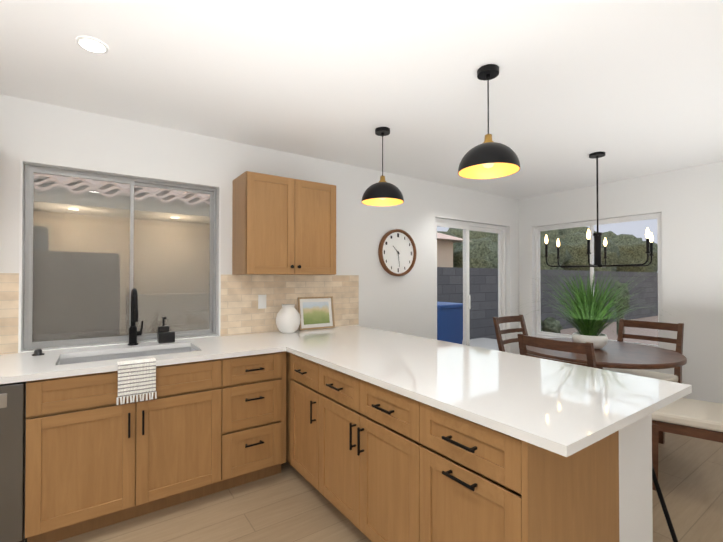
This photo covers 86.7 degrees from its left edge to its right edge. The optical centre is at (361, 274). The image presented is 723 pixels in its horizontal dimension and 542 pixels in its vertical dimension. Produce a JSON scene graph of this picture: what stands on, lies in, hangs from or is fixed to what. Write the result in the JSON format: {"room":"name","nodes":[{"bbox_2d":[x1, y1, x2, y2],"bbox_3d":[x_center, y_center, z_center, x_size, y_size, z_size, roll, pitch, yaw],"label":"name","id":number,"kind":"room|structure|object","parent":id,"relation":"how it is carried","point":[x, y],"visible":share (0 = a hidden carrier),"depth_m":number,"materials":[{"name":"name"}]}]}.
{"room":"kitchen","nodes":[
{"label":"kitchen","id":0,"kind":"room"},
{"bbox_2d":[0,94,518,353],"bbox_3d":[-1.191,0.147,3.021,8.380,2.420,0.150,0,-1,-35],"label":"wall","id":1,"kind":"structure","parent":0,"point":[34,133],"depth_m":3.17,"materials":[{"name":"white paint"}]},
{"bbox_2d":[23,164,215,349],"bbox_3d":[-1.641,-0.107,2.734,1.152,1.154,0.050,0,-1,-35],"label":"kitchen window","id":2,"kind":"structure","parent":1,"relation":"in","point":[29,342],"depth_m":2.67,"materials":[{"name":"glass"}]},
{"bbox_2d":[22,334,217,351],"bbox_3d":[-1.606,0.488,2.678,1.152,0.036,0.068,0,-1,-35],"label":"window sill","id":3,"kind":"structure","parent":1,"relation":"attached to","point":[112,343],"depth_m":2.57,"materials":[{"name":"white stone"}]},
{"bbox_2d":[0,160,358,354],"bbox_3d":[-1.555,-0.106,2.671,3.718,1.163,0.010,0,-1,-35],"label":"backsplash","id":4,"kind":"structure","parent":1,"relation":"attached to","point":[240,313],"depth_m":3.12,"materials":[{"name":"tile"}]},
{"bbox_2d":[258,295,265,308],"bbox_3d":[-0.821,0.224,3.170,0.070,0.115,0.006,0,-1,-35],"label":"outlet","id":5,"kind":"object","parent":4,"relation":"attached to","point":[261,301],"visible":1,"depth_m":3.16,"materials":[{"name":"white plastic"}]},
{"bbox_2d":[232,171,335,274],"bbox_3d":[-0.610,-0.373,3.110,0.755,0.748,0.374,0,-1,-35],"label":"upper cabinet","id":6,"kind":"object","parent":1,"relation":"attached to","point":[283,225],"visible":1,"depth_m":2.95,"materials":[{"name":"brown wood"}]},
{"bbox_2d":[378,229,416,275],"bbox_3d":[0.384,-0.228,4.002,0.490,0.490,0.047,0,-1,-35],"label":"wall clock","id":7,"kind":"object","parent":1,"relation":"attached to","point":[397,253],"visible":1,"depth_m":4.00,"materials":[{"name":"brown"}]},
{"bbox_2d":[435,218,505,351],"bbox_3d":[1.372,0.361,4.817,1.414,2.026,0.092,0,-1,-35],"label":"door","id":8,"kind":"structure","parent":1,"relation":"in","point":[467,227],"depth_m":4.79,"materials":[{"name":"white plastic"}]},
{"bbox_2d":[0,0,722,198],"bbox_3d":[0.454,-1.149,0.677,8.380,0.120,5.900,0,-1,-35],"label":"ceiling","id":9,"kind":"structure","parent":0,"point":[632,88],"depth_m":2.08,"materials":[{"name":"white paint"}]},
{"bbox_2d":[76,36,107,52],"bbox_3d":[-1.258,-1.073,1.792,0.124,0.008,0.124,0,-1,-35],"label":"recessed light","id":10,"kind":"object","parent":9,"relation":"in","point":[91,44],"visible":1,"depth_m":1.78,"materials":[{"name":"white plastic"}]},
{"bbox_2d":[362,127,403,205],"bbox_3d":[0.155,-0.798,2.812,0.310,0.534,0.310,0,-1,-35],"label":"pendant light","id":11,"kind":"object","parent":9,"relation":"hanging from","point":[382,192],"visible":1,"depth_m":2.75,"materials":[{"name":"black metal"}]},
{"bbox_2d":[458,64,519,178],"bbox_3d":[0.664,-0.807,2.007,0.310,0.534,0.310,0,-1,-35],"label":"pendant light","id":12,"kind":"object","parent":9,"relation":"hanging from","point":[488,158],"visible":1,"depth_m":1.97,"materials":[{"name":"black metal"}]},
{"bbox_2d":[544,152,653,267],"bbox_3d":[2.068,-0.562,3.357,0.845,0.994,0.845,0,-1,-35],"label":"chandelier","id":13,"kind":"object","parent":9,"relation":"hanging from","point":[597,241],"visible":1,"depth_m":3.33,"materials":[{"name":"black metal"}]},
{"bbox_2d":[57,432,722,541],"bbox_3d":[0.454,1.391,0.649,8.380,0.120,5.900,0,-1,-35],"label":"floor","id":14,"kind":"structure","parent":0,"point":[289,503],"depth_m":2.16,"materials":[{"name":"brown wood"}]},
{"bbox_2d":[0,381,26,541],"bbox_3d":[-2.035,0.924,1.895,0.632,0.841,0.711,0,-1,-35],"label":"dishwasher","id":15,"kind":"object","parent":14,"relation":"on","point":[12,451],"visible":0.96,"depth_m":1.77,"materials":[{"name":"silver metal"}]},
{"bbox_2d":[185,351,285,495],"bbox_3d":[-0.892,0.930,2.695,0.481,0.846,0.705,0,-1,-35],"label":"base cabinet","id":16,"kind":"object","parent":14,"relation":"on","point":[235,407],"depth_m":2.36,"materials":[{"name":"brown wood"}]},
{"bbox_2d":[0,325,395,383],"bbox_3d":[-1.370,0.592,2.354,3.668,0.240,0.727,0,-1,-35],"label":"countertop","id":17,"kind":"structure","parent":16,"relation":"on","point":[15,367],"depth_m":2.39,"materials":[{"name":"white stone"}]},
{"bbox_2d":[31,349,44,355],"bbox_3d":[-1.899,0.455,2.249,0.060,0.032,0.060,0,-1,-35],"label":"button","id":18,"kind":"object","parent":17,"relation":"on","point":[37,352],"visible":1,"depth_m":2.23,"materials":[{"name":"black plastic"}]},
{"bbox_2d":[128,288,143,345],"bbox_3d":[-1.493,0.282,2.545,0.094,0.384,0.209,0,-1,-35],"label":"faucet","id":19,"kind":"object","parent":17,"relation":"on","point":[134,333],"visible":1,"depth_m":2.57,"materials":[{"name":"black metal"}]},
{"bbox_2d":[116,358,156,404],"bbox_3d":[-1.199,0.566,2.045,0.185,0.212,0.060,0,-1,-35],"label":"hanging towel","id":20,"kind":"object","parent":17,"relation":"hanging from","point":[136,377],"visible":1,"depth_m":2.02,"materials":[{"name":"white fabric"}]},
{"bbox_2d":[157,316,174,343],"bbox_3d":[-1.374,0.385,2.696,0.104,0.182,0.080,0,-1,-35],"label":"soap dispenser","id":21,"kind":"object","parent":17,"relation":"on","point":[165,334],"visible":1,"depth_m":2.67,"materials":[{"name":"black plastic"}]},
{"bbox_2d":[276,304,300,332],"bbox_3d":[-0.609,0.365,3.181,0.204,0.232,0.204,0,-1,-35],"label":"vase","id":22,"kind":"object","parent":17,"relation":"on","point":[288,319],"visible":1,"depth_m":3.11,"materials":[{"name":"white ceramic"}]},
{"bbox_2d":[297,296,334,329],"bbox_3d":[-0.402,0.342,3.427,0.350,0.285,0.057,0,-1,-35],"label":"framed art","id":23,"kind":"object","parent":17,"relation":"on","point":[316,312],"visible":0.96,"depth_m":3.42,"materials":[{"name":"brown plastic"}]},
{"bbox_2d":[286,351,293,467],"bbox_3d":[-0.412,0.933,2.969,0.618,0.846,0.808,0,-1,-35],"label":"base cabinet","id":24,"kind":"object","parent":14,"relation":"on","point":[289,356],"depth_m":2.56,"materials":[{"name":"brown wood"}]},
{"bbox_2d":[294,354,309,482],"bbox_3d":[-0.087,0.928,2.502,0.618,0.846,0.447,0,-1,-35],"label":"base cabinet","id":25,"kind":"object","parent":14,"relation":"on","point":[301,365],"depth_m":2.38,"materials":[{"name":"brown wood"}]},
{"bbox_2d":[310,360,401,541],"bbox_3d":[0.244,0.923,2.028,0.618,0.846,0.946,0,-1,-35],"label":"base cabinet","id":26,"kind":"object","parent":14,"relation":"on","point":[372,462],"depth_m":1.86,"materials":[{"name":"brown wood"}]},
{"bbox_2d":[284,333,691,456],"bbox_3d":[0.453,0.484,2.054,1.022,0.030,1.800,0,-1,-35],"label":"countertop","id":27,"kind":"structure","parent":26,"relation":"on","point":[563,409],"depth_m":1.60,"materials":[{"name":"white stone"}]},
{"bbox_2d":[402,395,618,541],"bbox_3d":[0.597,0.918,1.523,0.618,0.846,0.522,0,-1,-35],"label":"base cabinet","id":28,"kind":"object","parent":14,"relation":"on","point":[464,480],"depth_m":1.33,"materials":[{"name":"brown wood"}]},
{"bbox_2d":[493,314,527,351],"bbox_3d":[1.704,0.901,3.863,0.504,0.930,0.556,0,-1,-35],"label":"chair","id":29,"kind":"object","parent":14,"relation":"on","point":[508,319],"visible":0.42,"depth_m":4.03,"materials":[{"name":"brown wood"}]},
{"bbox_2d":[517,334,596,367],"bbox_3d":[1.472,0.888,2.681,0.556,0.930,0.504,0,-1,-35],"label":"chair","id":30,"kind":"object","parent":14,"relation":"on","point":[587,348],"visible":0.25,"depth_m":2.49,"materials":[{"name":"brown wood"}]},
{"bbox_2d":[526,338,686,368],"bbox_3d":[1.908,0.982,3.131,1.150,0.752,1.150,0,-1,-35],"label":"dining table","id":31,"kind":"object","parent":14,"relation":"on","point":[618,355],"visible":0.5,"depth_m":2.85,"materials":[{"name":"brown wood"}]},
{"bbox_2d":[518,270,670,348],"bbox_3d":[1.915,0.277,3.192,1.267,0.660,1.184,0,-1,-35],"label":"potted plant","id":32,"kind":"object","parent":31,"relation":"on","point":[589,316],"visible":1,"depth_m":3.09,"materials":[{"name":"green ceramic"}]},
{"bbox_2d":[619,413,652,541],"bbox_3d":[0.442,0.929,2.577,0.330,0.845,2.428,0,-1,-35],"label":"wall","id":33,"kind":"structure","parent":14,"relation":"on","point":[635,485],"depth_m":1.58,"materials":[{"name":"white paint"}]},
{"bbox_2d":[604,319,683,443],"bbox_3d":[2.490,0.896,3.428,0.556,0.930,0.504,0,-1,-35],"label":"chair","id":34,"kind":"object","parent":14,"relation":"on","point":[678,342],"visible":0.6,"depth_m":3.44,"materials":[{"name":"brown wood"}]},
{"bbox_2d":[652,464,677,541],"bbox_3d":[1.353,1.038,2.073,0.417,0.623,0.417,0,-1,2],"label":"bar stool","id":35,"kind":"object","parent":14,"relation":"on","point":[665,511],"visible":0.02,"depth_m":1.90,"materials":[{"name":"black metal"}]},
{"bbox_2d":[652,398,722,490],"bbox_3d":[2.181,0.885,2.452,0.556,0.930,0.504,0,-1,37],"label":"chair","id":36,"kind":"object","parent":14,"relation":"on","point":[700,419],"visible":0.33,"depth_m":2.37,"materials":[{"name":"beige fabric"}]},
{"bbox_2d":[519,161,722,403],"bbox_3d":[3.872,0.146,2.955,0.150,2.420,5.750,0,-1,-35],"label":"wall","id":37,"kind":"structure","parent":0,"point":[687,203],"depth_m":3.82,"materials":[{"name":"white paint"}]},
{"bbox_2d":[534,213,662,347],"bbox_3d":[2.755,0.082,4.576,0.050,1.448,1.425,0,-1,-35],"label":"dining room window","id":38,"kind":"structure","parent":37,"relation":"in","point":[591,224],"depth_m":4.57,"materials":[{"name":"white plastic"}]},
{"label":"outside","id":39,"kind":"structure","parent":0,"visible":0},
{"bbox_2d":[496,316,657,344],"bbox_3d":[7.606,1.628,15.146,90.000,0.040,70.000,0,-1,-35],"label":"ground","id":40,"kind":"structure","parent":39,"point":[630,330],"depth_m":10.49,"materials":[{"name":"beige concrete"}]},
{"bbox_2d":[32,173,209,341],"bbox_3d":[-4.160,-0.179,3.453,7.300,3.320,1.350,0,-1,-35],"label":"stucco wing","id":41,"kind":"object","parent":40,"relation":"on","point":[50,289],"depth_m":4.28},
{"bbox_2d":[438,231,461,251],"bbox_3d":[3.466,-0.410,19.597,4.502,4.130,4.184,0,-1,-35],"label":"tree","id":42,"kind":"object","parent":40,"relation":"on","point":[450,234],"depth_m":18.56,"materials":[{"name":"green plant"}]},
{"bbox_2d":[437,232,469,266],"bbox_3d":[-1.202,-0.509,14.512,6.700,4.220,7.900,0,-1,-35],"label":"house","id":43,"kind":"structure","parent":40,"relation":"on","point":[446,246],"depth_m":13.05,"materials":[{"name":"beige"}]},
{"bbox_2d":[447,228,497,241],"bbox_3d":[6.969,-0.783,23.142,5.040,4.954,5.292,0,-1,-35],"label":"tree","id":44,"kind":"object","parent":40,"relation":"on","point":[492,237],"depth_m":21.83,"materials":[{"name":"green plant"}]},
{"bbox_2d":[453,242,497,268],"bbox_3d":[4.124,0.221,14.184,2.537,2.752,2.764,0,-1,-35],"label":"tree","id":45,"kind":"object","parent":40,"relation":"on","point":[482,257],"depth_m":13.58,"materials":[{"name":"green plant"}]},
{"bbox_2d":[453,237,497,253],"bbox_3d":[4.903,0.040,16.012,3.081,3.153,2.943,0,-1,-35],"label":"tree","id":46,"kind":"object","parent":40,"relation":"on","point":[490,244],"depth_m":15.52,"materials":[{"name":"green plant"}]},
{"bbox_2d":[462,338,497,350],"bbox_3d":[0.657,1.468,5.881,7.000,0.080,2.449,0,-1,-35],"label":"patio slab","id":47,"kind":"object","parent":40,"relation":"on","point":[491,344],"depth_m":8.07,"materials":[{"name":"grey concrete"}]},
{"bbox_2d":[437,302,462,343],"bbox_3d":[1.114,0.926,5.757,0.600,1.000,0.735,0,-1,-35],"label":"recycling bin","id":48,"kind":"object","parent":47,"relation":"on","point":[448,332],"depth_m":5.48,"materials":[{"name":"blue plastic"}]},
{"bbox_2d":[495,236,561,269],"bbox_3d":[6.816,-0.092,16.343,3.430,3.425,3.538,0,-1,-35],"label":"tree","id":49,"kind":"object","parent":40,"relation":"on","point":[552,257],"depth_m":15.13,"materials":[{"name":"green plant"}]},
{"bbox_2d":[493,231,572,269],"bbox_3d":[8.120,-0.358,18.772,4.196,4.009,4.011,0,-1,-35],"label":"tree","id":50,"kind":"object","parent":40,"relation":"on","point":[565,253],"depth_m":17.57,"materials":[{"name":"green plant"}]},
{"bbox_2d":[437,267,657,338],"bbox_3d":[11.464,0.761,15.042,31.800,1.690,0.200,0,-1,-35],"label":"fence","id":51,"kind":"object","parent":40,"relation":"on","point":[475,289],"depth_m":10.41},
{"bbox_2d":[541,317,562,333],"bbox_3d":[4.763,1.314,9.611,0.507,0.493,0.514,0,-1,-35],"label":"shrub","id":52,"kind":"object","parent":40,"relation":"on","point":[556,327],"depth_m":9.49,"materials":[{"name":"green plant"}]},
{"bbox_2d":[548,229,563,240],"bbox_3d":[10.180,-0.865,23.218,5.012,5.119,5.408,0,-1,-35],"label":"tree","id":53,"kind":"object","parent":40,"relation":"on","point":[560,237],"depth_m":21.50,"materials":[{"name":"green plant"}]},
{"bbox_2d":[559,227,619,256],"bbox_3d":[12.401,-0.652,22.387,4.898,4.676,4.468,0,-1,-35],"label":"tree","id":54,"kind":"object","parent":40,"relation":"on","point":[575,230],"depth_m":21.34,"materials":[{"name":"green plant"}]},
{"bbox_2d":[563,232,619,270],"bbox_3d":[10.982,-0.268,19.509,4.014,3.845,3.838,0,-1,-35],"label":"tree","id":55,"kind":"object","parent":40,"relation":"on","point":[579,241],"depth_m":18.33,"materials":[{"name":"green plant"}]},
{"bbox_2d":[608,281,630,334],"bbox_3d":[6.646,0.858,9.863,0.492,1.384,0.467,0,-1,-35],"label":"shrub","id":56,"kind":"object","parent":40,"relation":"on","point":[624,291],"depth_m":9.77,"materials":[{"name":"green plant"}]},
{"bbox_2d":[604,231,642,240],"bbox_3d":[17.574,-0.684,26.918,5.308,4.837,5.040,0,-1,-35],"label":"tree","id":57,"kind":"object","parent":40,"relation":"on","point":[611,234],"depth_m":26.58,"materials":[{"name":"green plant"}]},
{"bbox_2d":[610,234,657,271],"bbox_3d":[15.864,-0.394,23.453,4.505,4.183,4.161,0,-1,-35],"label":"tree","id":58,"kind":"object","parent":40,"relation":"on","point":[639,248],"depth_m":21.94,"materials":[{"name":"green plant"}]}
]}

